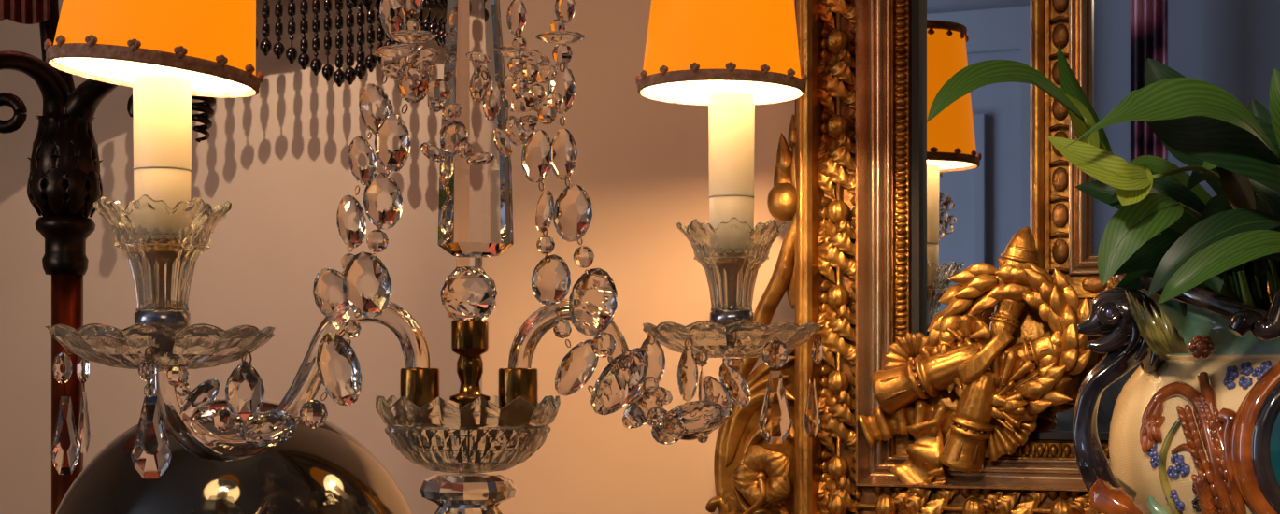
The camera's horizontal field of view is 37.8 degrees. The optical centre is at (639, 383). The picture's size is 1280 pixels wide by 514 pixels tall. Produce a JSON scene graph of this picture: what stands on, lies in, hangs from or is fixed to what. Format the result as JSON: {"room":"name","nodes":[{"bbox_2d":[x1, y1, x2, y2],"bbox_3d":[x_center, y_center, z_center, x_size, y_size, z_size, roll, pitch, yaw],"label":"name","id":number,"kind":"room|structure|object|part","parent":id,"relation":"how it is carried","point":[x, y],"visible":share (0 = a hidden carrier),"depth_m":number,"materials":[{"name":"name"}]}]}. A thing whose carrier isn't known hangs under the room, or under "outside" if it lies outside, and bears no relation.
{"room":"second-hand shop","nodes":[
{"label":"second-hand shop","id":0,"kind":"room"},
{"bbox_2d":[0,0,482,513],"bbox_3d":[-0.792,-0.075,2.443,1.992,2.750,0.100,0,0,25],"label":"wall","id":1,"kind":"structure","parent":0,"point":[278,154],"depth_m":2.23,"materials":[{"name":"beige paint"}]},
{"bbox_2d":[256,0,400,86],"label":"beaded fringe","id":2,"kind":"object","parent":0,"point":[349,75],"depth_m":2.05,"materials":[{"name":"black glass"}]},
{"bbox_2d":[482,0,795,513],"bbox_3d":[1.327,-0.075,1.185,2.909,2.750,0.630,0,0,25],"label":"wall","id":3,"kind":"structure","parent":0,"point":[642,165],"depth_m":1.45,"materials":[{"name":"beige paint"}]},
{"bbox_2d":[705,0,1279,513],"bbox_3d":[0.525,-0.535,1.160,1.054,1.347,0.078,0,0,25],"label":"gilt mirror","id":4,"kind":"object","parent":3,"relation":"attached to","point":[946,264],"visible":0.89,"depth_m":1.31,"materials":[{"name":"gold wood"}]},
{"bbox_3d":[0.081,0.084,1.354,0.006,0.035,0.030,0,0,-42],"label":"rosette stem","id":5,"kind":"part","parent":4,"relation":"part of","materials":[{"name":"gold metal"}]},
{"bbox_3d":[0.559,-0.541,1.151,0.984,1.334,0.065,0,0,25],"label":"moulding","id":6,"kind":"part","parent":4,"relation":"part of","materials":[{"name":"gold metal"}]},
{"bbox_3d":[0.141,0.060,1.325,0.003,0.060,0.003,0,0,0],"label":"garland stem","id":7,"kind":"part","parent":4,"relation":"part of","materials":[{"name":"gold metal"}]},
{"bbox_3d":[0.141,-0.001,1.325,0.003,0.060,0.003,0,0,0],"label":"garland stem","id":8,"kind":"part","parent":4,"relation":"part of","materials":[{"name":"gold metal"}]},
{"bbox_3d":[0.141,-0.061,1.325,0.003,0.060,0.003,0,0,0],"label":"garland stem","id":9,"kind":"part","parent":4,"relation":"part of","materials":[{"name":"gold metal"}]},
{"bbox_3d":[0.141,-0.121,1.325,0.003,0.060,0.003,0,0,0],"label":"garland stem","id":10,"kind":"part","parent":4,"relation":"part of","materials":[{"name":"gold metal"}]},
{"bbox_3d":[0.141,-0.182,1.325,0.003,0.060,0.003,0,0,0],"label":"garland stem","id":11,"kind":"part","parent":4,"relation":"part of","materials":[{"name":"gold metal"}]},
{"bbox_3d":[0.141,-0.242,1.325,0.003,0.060,0.003,0,0,0],"label":"garland stem","id":12,"kind":"part","parent":4,"relation":"part of","materials":[{"name":"gold metal"}]},
{"bbox_3d":[0.173,0.086,1.310,0.060,0.003,0.003,0,0,25],"label":"garland stem","id":13,"kind":"part","parent":4,"relation":"part of","materials":[{"name":"gold metal"}]},
{"bbox_3d":[0.230,0.086,1.284,0.060,0.003,0.003,0,0,25],"label":"garland stem","id":14,"kind":"part","parent":4,"relation":"part of","materials":[{"name":"gold metal"}]},
{"bbox_3d":[0.551,-0.541,1.137,0.796,1.224,0.373,0,0,0],"label":"smooth moulding","id":15,"kind":"part","parent":4,"relation":"part of","materials":[{"name":"gold metal"}]},
{"bbox_3d":[0.285,0.086,1.259,0.060,0.003,0.003,0,0,25],"label":"garland stem","id":16,"kind":"part","parent":4,"relation":"part of","materials":[{"name":"gold metal"}]},
{"bbox_3d":[0.563,-0.542,1.158,0.588,0.936,0.014,0,0,25],"label":"sight moulding","id":17,"kind":"part","parent":4,"relation":"part of","materials":[{"name":"gold metal"}]},
{"bbox_2d":[923,0,1279,432],"bbox_3d":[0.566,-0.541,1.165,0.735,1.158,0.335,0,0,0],"label":"mirror glass","id":18,"kind":"object","parent":4,"relation":"attached to","point":[1011,243],"depth_m":1.28,"materials":[{"name":"blue"}]},
{"bbox_3d":[0.564,-0.542,1.157,0.590,0.992,0.281,0,0,0],"label":"moulding","id":19,"kind":"part","parent":4,"relation":"part of","materials":[{"name":"gold metal"}]},
{"bbox_3d":[-0.268,1.350,0.088,6.097,0.100,5.627,0,0,0],"label":"floor","id":20,"kind":"structure","parent":0,"visible":0},
{"bbox_2d":[0,0,118,329],"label":"lamp","id":21,"kind":"object","parent":20,"relation":"on","point":[65,191],"depth_m":1.73,"materials":[{"name":"brown wood"}]},
{"bbox_2d":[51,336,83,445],"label":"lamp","id":22,"kind":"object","parent":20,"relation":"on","point":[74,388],"depth_m":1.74,"materials":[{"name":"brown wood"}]},
{"bbox_3d":[0.260,0.770,0.969,1.872,1.059,1.308,0,0,0],"label":"sideboard","id":23,"kind":"object","parent":20,"relation":"on","visible":0},
{"bbox_2d":[55,397,412,513],"bbox_3d":[-0.248,0.125,1.150,0.232,0.232,0.232,0,0,0],"label":"globe","id":24,"kind":"object","parent":23,"relation":"on","point":[324,469],"visible":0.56,"depth_m":1.07,"materials":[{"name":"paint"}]},
{"bbox_2d":[43,0,821,513],"bbox_3d":[-0.094,-0.056,1.052,0.481,0.594,0.160,0,0,-43],"label":"candelabra","id":25,"kind":"object","parent":23,"relation":"on","point":[730,57],"visible":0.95,"depth_m":1.03,"materials":[{"name":"clear glass"}]},
{"bbox_2d":[50,348,80,474],"bbox_3d":[-0.286,0.012,0.930,0.014,0.068,0.007,0,0,-12],"label":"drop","id":26,"kind":"object","parent":25,"relation":"hanging from","point":[64,452],"visible":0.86,"depth_m":0.93,"materials":[{"name":"white"}]},
{"bbox_2d":[50,396,80,474],"bbox_3d":[-0.286,0.026,0.930,0.014,0.039,0.007,0,0,-12],"label":"pendant","id":27,"kind":"object","parent":26,"relation":"attached to","point":[64,452],"depth_m":0.93,"materials":[{"name":"clear glass"}]},
{"bbox_2d":[76,356,90,453],"bbox_3d":[-0.284,0.007,0.955,0.008,0.057,0.006,0,0,0],"label":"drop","id":28,"kind":"object","parent":25,"relation":"hanging from","point":[82,364],"visible":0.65,"depth_m":0.95,"materials":[{"name":"white"}]},
{"bbox_2d":[77,391,90,453],"bbox_3d":[-0.284,0.020,0.955,0.007,0.032,0.003,0,0,-40],"label":"pendant","id":29,"kind":"object","parent":28,"relation":"attached to","point":[83,433],"depth_m":0.95,"materials":[{"name":"clear glass"}]},
{"bbox_2d":[130,345,171,478],"bbox_3d":[-0.233,0.014,0.890,0.019,0.063,0.009,0,0,-8],"label":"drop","id":30,"kind":"object","parent":25,"relation":"hanging from","point":[150,455],"visible":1,"depth_m":0.89,"materials":[{"name":"white"}]},
{"bbox_2d":[130,396,171,478],"bbox_3d":[-0.233,0.026,0.890,0.019,0.039,0.009,0,0,-8],"label":"pendant","id":31,"kind":"object","parent":30,"relation":"attached to","point":[150,455],"depth_m":0.89,"materials":[{"name":"clear glass"}]},
{"bbox_3d":[-0.244,-0.156,0.938,0.104,0.018,0.105,0,0,0],"label":"braid trim","id":32,"kind":"part","parent":25,"relation":"part of","materials":[{"name":"fabric"}]},
{"bbox_3d":[-0.243,-0.209,0.938,0.101,0.120,0.100,0,0,0],"label":"lamp shade","id":33,"kind":"part","parent":25,"relation":"part of","materials":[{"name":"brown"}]},
{"bbox_3d":[-0.240,-0.169,0.938,0.018,0.032,0.018,0,0,0],"label":"bulb","id":34,"kind":"part","parent":25,"relation":"part of","materials":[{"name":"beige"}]},
{"bbox_2d":[93,73,231,312],"bbox_3d":[-0.240,-0.094,0.938,0.069,0.117,0.069,0,0,0],"label":"candle","id":35,"kind":"object","parent":25,"relation":"on","point":[163,233],"depth_m":0.93,"materials":[{"name":"beige wax"}]},
{"bbox_2d":[166,366,246,431],"bbox_3d":[-0.217,0.008,0.935,0.045,0.034,0.014,0,0,-41],"label":"chain","id":36,"kind":"object","parent":25,"relation":"attached to","point":[200,399],"visible":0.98,"depth_m":0.93,"materials":[{"name":"white"}]},
{"bbox_2d":[225,350,264,420],"bbox_3d":[-0.197,0.001,0.930,0.020,0.035,0.010,0,0,-12],"label":"crystal pendant","id":37,"kind":"object","parent":25,"relation":"hanging from","point":[244,389],"visible":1,"depth_m":0.93,"materials":[{"name":"white"}]},
{"bbox_3d":[-0.183,-0.003,0.993,0.173,0.088,0.017,0,0,-42],"label":"arm","id":38,"kind":"part","parent":25,"relation":"part of","materials":[{"name":"clear glass"}]},
{"bbox_2d":[239,0,436,446],"bbox_3d":[-0.158,-0.114,0.982,0.109,0.294,0.030,0,0,-36],"label":"chain","id":39,"kind":"object","parent":25,"relation":"hanging from","point":[366,280],"visible":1,"depth_m":0.99,"materials":[{"name":"white"}]},
{"bbox_2d":[312,0,423,316],"bbox_3d":[-0.150,-0.145,1.032,0.060,0.225,0.027,0,0,-10],"label":"chain","id":40,"kind":"object","parent":25,"relation":"hanging from","point":[375,104],"visible":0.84,"depth_m":1.03,"materials":[{"name":"white"}]},
{"bbox_2d":[399,368,439,408],"bbox_3d":[-0.123,0.014,1.045,0.022,0.045,0.022,0,0,0],"label":"socket","id":41,"kind":"object","parent":25,"relation":"attached to","point":[420,386],"depth_m":1.04,"materials":[{"name":"gold metal"}]},
{"bbox_2d":[380,47,494,165],"bbox_3d":[-0.109,-0.148,1.000,0.061,0.063,0.019,0,0,0],"label":"chain","id":42,"kind":"object","parent":25,"relation":"hanging from","point":[454,136],"visible":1,"depth_m":1.00,"materials":[{"name":"white"}]},
{"bbox_2d":[375,395,560,472],"bbox_3d":[-0.097,0.029,1.050,0.104,0.043,0.103,0,0,0],"label":"bowl","id":43,"kind":"object","parent":25,"relation":"on","point":[460,433],"depth_m":1.01,"materials":[{"name":"clear glass"}]},
{"bbox_2d":[465,48,563,156],"bbox_3d":[-0.067,-0.150,1.000,0.052,0.058,0.017,0,0,0],"label":"chain","id":44,"kind":"object","parent":25,"relation":"hanging from","point":[481,89],"visible":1,"depth_m":1.00,"materials":[{"name":"white"}]},
{"bbox_2d":[497,368,537,408],"bbox_3d":[-0.069,0.014,1.055,0.022,0.045,0.022,0,0,0],"label":"socket","id":45,"kind":"object","parent":25,"relation":"attached to","point":[513,383],"depth_m":1.05,"materials":[{"name":"gold metal"}]},
{"bbox_2d":[496,0,598,403],"bbox_3d":[-0.050,-0.121,1.055,0.025,0.273,0.075,0,0,45],"label":"chain","id":46,"kind":"object","parent":25,"relation":"hanging from","point":[551,277],"visible":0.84,"depth_m":1.05,"materials":[{"name":"white"}]},
{"bbox_3d":[-0.005,-0.007,1.110,0.178,0.084,0.016,0,0,-40],"label":"arm","id":47,"kind":"part","parent":25,"relation":"part of","materials":[{"name":"clear glass"}]},
{"bbox_2d":[535,0,750,435],"bbox_3d":[0.004,-0.110,1.076,0.154,0.282,0.029,0,0,-41],"label":"chain","id":48,"kind":"object","parent":25,"relation":"hanging from","point":[593,297],"visible":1,"depth_m":1.05,"materials":[{"name":"white"}]},
{"bbox_2d":[640,331,665,383],"bbox_3d":[0.007,-0.015,1.150,0.018,0.034,0.009,0,0,-20],"label":"crystal pendant","id":49,"kind":"object","parent":25,"relation":"hanging from","point":[655,352],"visible":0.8,"depth_m":1.15,"materials":[{"name":"white"}]},
{"bbox_2d":[622,375,732,444],"bbox_3d":[0.024,0.016,1.114,0.076,0.041,0.017,0,0,-37],"label":"chain","id":50,"kind":"object","parent":25,"relation":"attached to","point":[634,415],"visible":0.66,"depth_m":1.10,"materials":[{"name":"white"}]},
{"bbox_2d":[677,336,697,401],"bbox_3d":[0.029,-0.008,1.120,0.013,0.039,0.007,0,0,-20],"label":"crystal pendant","id":51,"kind":"object","parent":25,"relation":"hanging from","point":[687,369],"visible":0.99,"depth_m":1.12,"materials":[{"name":"white"}]},
{"bbox_2d":[695,352,708,400],"bbox_3d":[0.038,-0.002,1.140,0.007,0.038,0.005,0,0,-30],"label":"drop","id":52,"kind":"object","parent":25,"relation":"hanging from","point":[702,359],"visible":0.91,"depth_m":1.14,"materials":[{"name":"clear glass"}]},
{"bbox_2d":[697,370,705,400],"bbox_3d":[0.038,0.005,1.140,0.004,0.025,0.006,0,0,0],"label":"pendant","id":53,"kind":"object","parent":52,"relation":"attached to","point":[701,393],"depth_m":1.14,"materials":[{"name":"clear glass"}]},
{"bbox_3d":[0.051,-0.183,1.162,0.105,0.008,0.105,0,0,0],"label":"braid trim","id":54,"kind":"part","parent":25,"relation":"part of","materials":[{"name":"fabric"}]},
{"bbox_3d":[0.051,-0.237,1.162,0.100,0.112,0.100,0,0,0],"label":"lamp shade","id":55,"kind":"part","parent":25,"relation":"part of","materials":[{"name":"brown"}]},
{"bbox_3d":[0.057,-0.196,1.162,0.018,0.032,0.018,0,0,0],"label":"bulb","id":56,"kind":"part","parent":25,"relation":"part of","materials":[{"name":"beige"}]},
{"bbox_2d":[676,90,786,311],"bbox_3d":[0.057,-0.112,1.162,0.069,0.136,0.069,0,0,0],"label":"candle","id":57,"kind":"object","parent":25,"relation":"on","point":[731,250],"depth_m":1.15,"materials":[{"name":"beige wax"}]},
{"bbox_2d":[758,336,792,443],"bbox_3d":[0.080,0.004,1.100,0.020,0.063,0.010,0,0,0],"label":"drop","id":58,"kind":"object","parent":25,"relation":"hanging from","point":[775,422],"visible":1,"depth_m":1.10,"materials":[{"name":"white"}]},
{"bbox_2d":[758,370,792,443],"bbox_3d":[0.080,0.014,1.100,0.020,0.043,0.010,0,0,0],"label":"pendant","id":59,"kind":"object","parent":58,"relation":"attached to","point":[775,422],"depth_m":1.10,"materials":[{"name":"clear glass"}]},
{"bbox_2d":[804,333,823,437],"bbox_3d":[0.107,0.001,1.150,0.012,0.064,0.006,0,0,0],"label":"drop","id":60,"kind":"object","parent":25,"relation":"hanging from","point":[811,415],"visible":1,"depth_m":1.15,"materials":[{"name":"white"}]},
{"bbox_2d":[804,377,819,437],"bbox_3d":[0.106,0.015,1.150,0.010,0.037,0.005,0,0,-20],"label":"pendant","id":61,"kind":"object","parent":60,"relation":"attached to","point":[811,415],"depth_m":1.15,"materials":[{"name":"clear glass"}]},
{"bbox_3d":[0.365,0.198,1.000,0.176,0.086,0.176,0,0,0],"label":"wooden stand","id":62,"kind":"object","parent":23,"relation":"on","visible":0},
{"bbox_2d":[1072,271,1279,513],"bbox_3d":[0.360,0.048,0.990,0.222,0.215,0.244,0,0,28],"label":"vase","id":63,"kind":"object","parent":62,"relation":"on","point":[1195,428],"visible":0.99,"depth_m":0.94,"materials":[{"name":"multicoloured ceramic"}]},
{"bbox_2d":[926,45,1279,316],"bbox_3d":[0.280,-0.094,0.924,0.145,0.139,0.314,0,0,36],"label":"potted plant","id":64,"kind":"object","parent":63,"relation":"on","point":[1165,224],"visible":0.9,"depth_m":0.87,"materials":[{"name":"green plant"}]},
{"bbox_3d":[0.251,0.018,0.976,0.053,0.102,0.028,0,0,0],"label":"handle","id":65,"kind":"part","parent":63,"relation":"part of","materials":[{"name":"black ceramic"}]},
{"bbox_3d":[0.262,0.035,0.956,0.003,0.008,0.006,0,0,-25],"label":"blue flower","id":66,"kind":"part","parent":63,"relation":"part of","materials":[{"name":"ceramic"}]},
{"bbox_3d":[0.264,0.040,0.954,0.004,0.007,0.007,0,0,-23],"label":"blue flower","id":67,"kind":"part","parent":63,"relation":"part of","materials":[{"name":"ceramic"}]},
{"bbox_3d":[0.271,0.044,0.947,0.015,0.057,0.016,0,0,0],"label":"flower stem","id":68,"kind":"part","parent":63,"relation":"part of","materials":[{"name":"green ceramic"}]},
{"bbox_3d":[0.270,0.057,0.950,0.004,0.007,0.007,0,0,-27],"label":"blue flower","id":69,"kind":"part","parent":63,"relation":"part of","materials":[{"name":"ceramic"}]},
{"bbox_3d":[0.270,0.045,0.944,0.003,0.007,0.007,0,0,-31],"label":"blue flower","id":70,"kind":"part","parent":63,"relation":"part of","materials":[{"name":"ceramic"}]},
{"bbox_3d":[0.271,0.039,0.941,0.003,0.007,0.007,0,0,-34],"label":"blue flower","id":71,"kind":"part","parent":63,"relation":"part of","materials":[{"name":"ceramic"}]},
{"bbox_3d":[0.273,0.062,0.949,0.005,0.008,0.007,0,0,-8],"label":"blue flower","id":72,"kind":"part","parent":63,"relation":"part of","materials":[{"name":"ceramic"}]},
{"bbox_3d":[0.273,0.043,0.938,0.003,0.007,0.007,0,0,-38],"label":"blue flower","id":73,"kind":"part","parent":63,"relation":"part of","materials":[{"name":"ceramic"}]},
{"bbox_3d":[0.273,0.033,0.936,0.004,0.006,0.018,0,0,-33],"label":"flower stem","id":74,"kind":"part","parent":63,"relation":"part of","materials":[{"name":"orange ceramic"}]},
{"bbox_3d":[0.272,-0.018,0.904,0.012,0.011,0.009,0,0,-23],"label":"neck flower","id":75,"kind":"part","parent":63,"relation":"part of","materials":[{"name":"orange ceramic"}]},
{"bbox_3d":[0.293,0.000,0.927,0.006,0.007,0.005,0,0,37],"label":"blue flower","id":76,"kind":"part","parent":63,"relation":"part of","materials":[{"name":"ceramic"}]},
{"bbox_3d":[0.295,-0.005,0.930,0.006,0.007,0.006,0,0,0],"label":"blue flower","id":77,"kind":"part","parent":63,"relation":"part of","materials":[{"name":"ceramic"}]},
{"bbox_3d":[0.299,0.000,0.921,0.004,0.007,0.006,0,0,-44],"label":"blue flower","id":78,"kind":"part","parent":63,"relation":"part of","materials":[{"name":"ceramic"}]},
{"bbox_3d":[0.301,-0.007,0.926,0.006,0.007,0.006,0,0,0],"label":"blue flower","id":79,"kind":"part","parent":63,"relation":"part of","materials":[{"name":"ceramic"}]},
{"bbox_3d":[0.305,-0.004,0.920,0.006,0.007,0.005,0,0,0],"label":"blue flower","id":80,"kind":"part","parent":63,"relation":"part of","materials":[{"name":"ceramic"}]},
{"bbox_3d":[0.309,-0.007,0.920,0.006,0.007,0.005,0,0,0],"label":"blue flower","id":81,"kind":"part","parent":63,"relation":"part of","materials":[{"name":"ceramic"}]},
{"bbox_3d":[0.329,0.031,0.897,0.058,0.071,0.011,0,0,19],"label":"cartouche panel","id":82,"kind":"part","parent":63,"relation":"part of","materials":[{"name":"teal ceramic"}]}
]}

